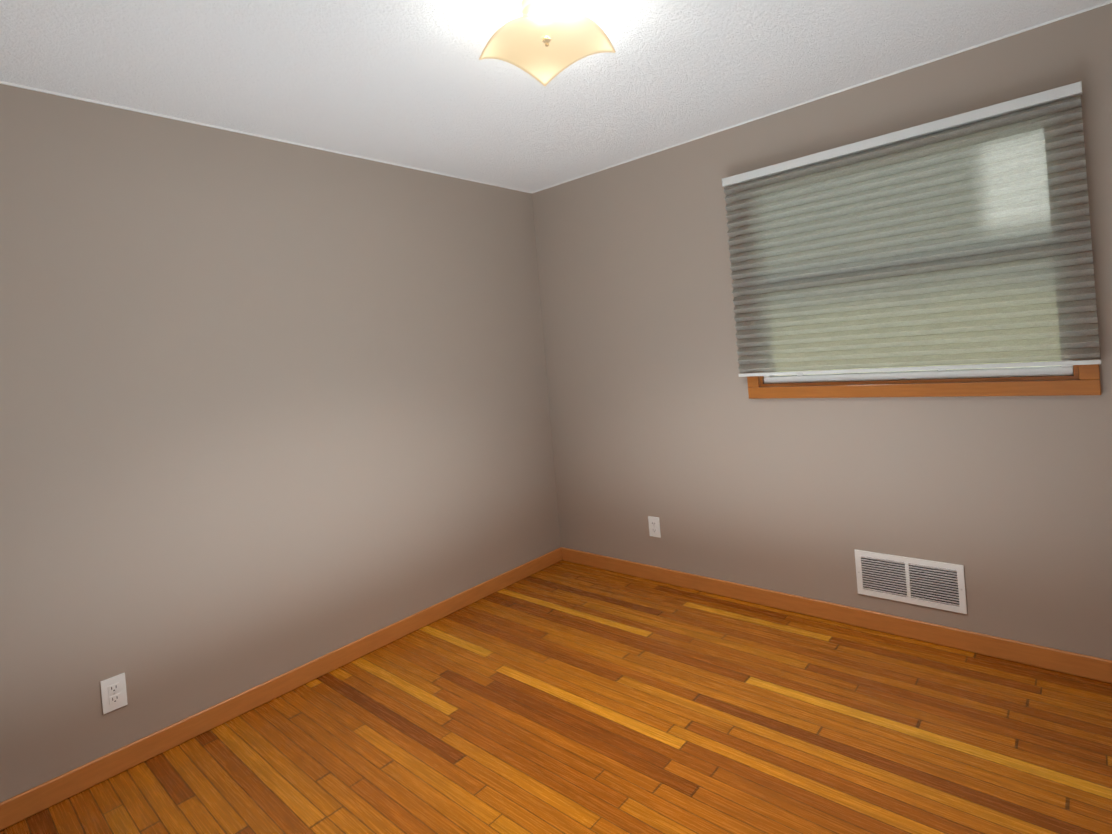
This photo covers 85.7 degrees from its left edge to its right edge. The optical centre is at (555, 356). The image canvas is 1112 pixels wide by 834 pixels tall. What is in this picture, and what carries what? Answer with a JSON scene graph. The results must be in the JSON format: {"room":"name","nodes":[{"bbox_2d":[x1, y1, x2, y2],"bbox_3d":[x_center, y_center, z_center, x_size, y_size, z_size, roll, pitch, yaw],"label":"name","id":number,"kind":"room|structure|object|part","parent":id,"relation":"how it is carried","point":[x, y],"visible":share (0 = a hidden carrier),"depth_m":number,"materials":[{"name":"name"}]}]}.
{"room":"empty bedroom","nodes":[
{"label":"empty bedroom","id":0,"kind":"room"},
{"bbox_2d":[0,84,560,802],"bbox_3d":[-1.255,0.239,2.729,0.150,2.440,3.750,-4,1,42],"label":"wall","id":1,"kind":"structure","parent":0,"point":[270,408],"depth_m":2.50,"materials":[{"name":"beige paint"}]},
{"bbox_2d":[100,673,127,714],"bbox_3d":[-1.588,1.210,2.153,0.008,0.116,0.072,-4,1,42],"label":"outlet","id":2,"kind":"object","parent":1,"relation":"attached to","point":[113,693],"visible":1,"depth_m":2.15,"materials":[{"name":"white plastic"}]},
{"bbox_2d":[0,547,562,830],"bbox_3d":[-1.097,1.408,2.684,0.015,0.085,3.450,-4,1,42],"label":"baseboard","id":3,"kind":"structure","parent":1,"relation":"attached to","point":[39,798],"depth_m":2.43,"materials":[{"name":"brown wood"}]},
{"bbox_2d":[0,0,1110,191],"bbox_3d":[-0.129,-1.128,1.623,3.450,0.120,3.750,-4,1,42],"label":"ceiling","id":4,"kind":"structure","parent":0,"point":[419,84],"depth_m":2.20,"materials":[{"name":"white paint"}]},
{"bbox_2d":[479,0,614,85],"bbox_3d":[-0.032,-0.999,1.835,0.331,0.157,0.331,-4,1,42],"label":"flush-mount light","id":5,"kind":"object","parent":4,"relation":"attached to","point":[525,43],"visible":1,"depth_m":1.82,"materials":[{"name":"beige glass"}]},
{"bbox_2d":[0,0,1111,192],"bbox_3d":[-0.124,-1.065,1.623,3.150,0.007,3.450,-4,1,42],"label":"crown molding","id":6,"kind":"structure","parent":4,"relation":"attached to","point":[304,145],"depth_m":2.58,"materials":[{"name":"white paint"}]},
{"bbox_2d":[0,560,1111,833],"bbox_3d":[0.081,1.423,1.645,3.450,0.120,3.750,-4,1,42],"label":"floor","id":7,"kind":"structure","parent":0,"point":[562,696],"depth_m":2.11,"materials":[{"name":"brown wood"}]},
{"bbox_2d":[532,3,1111,659],"bbox_3d":[1.165,0.038,2.981,3.150,2.440,0.150,-4,1,42],"label":"wall","id":8,"kind":"structure","parent":0,"point":[700,453],"depth_m":2.88,"materials":[{"name":"beige paint"}]},
{"bbox_2d":[648,516,660,537],"bbox_3d":[0.571,0.988,3.477,0.072,0.116,0.008,-4,1,42],"label":"outlet","id":9,"kind":"object","parent":8,"relation":"attached to","point":[654,526],"visible":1,"depth_m":3.47,"materials":[{"name":"white plastic"}]},
{"bbox_2d":[562,547,1111,683],"bbox_3d":[1.213,1.216,2.924,3.135,0.085,0.015,-4,1,42],"label":"baseboard","id":10,"kind":"structure","parent":8,"relation":"attached to","point":[1081,665],"depth_m":2.71,"materials":[{"name":"brown wood"}]},
{"bbox_2d":[854,549,966,613],"bbox_3d":[1.539,0.978,2.620,0.418,0.202,0.010,-4,1,42],"label":"air vent","id":11,"kind":"object","parent":8,"relation":"in","point":[931,584],"visible":1,"depth_m":2.61,"materials":[{"name":"white plastic"}]},
{"bbox_2d":[747,359,1100,398],"bbox_3d":[1.465,-0.389,2.638,1.324,1.126,0.125,-4,1,42],"label":"window","id":12,"kind":"structure","parent":8,"relation":"in","point":[1087,382],"depth_m":2.50,"materials":[{"name":"brown wood"}]},
{"bbox_2d":[722,81,1100,376],"bbox_3d":[1.395,-0.434,2.578,1.362,1.005,0.042,-4,1,42],"label":"window blind","id":13,"kind":"object","parent":12,"relation":"attached to","point":[953,242],"visible":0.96,"depth_m":2.46,"materials":[{"name":"white fabric"}]},
{"bbox_3d":[1.435,0.057,2.581,1.356,0.020,0.031,-4,1,42],"label":"rail","id":14,"kind":"part","parent":13,"relation":"part of","materials":[{"name":"white plastic"}]},
{"label":"outside","id":15,"kind":"structure","parent":0,"visible":0},
{"bbox_2d":[778,361,1041,375],"bbox_3d":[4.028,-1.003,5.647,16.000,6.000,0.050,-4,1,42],"label":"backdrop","id":16,"kind":"structure","parent":15,"point":[913,366],"depth_m":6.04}
]}

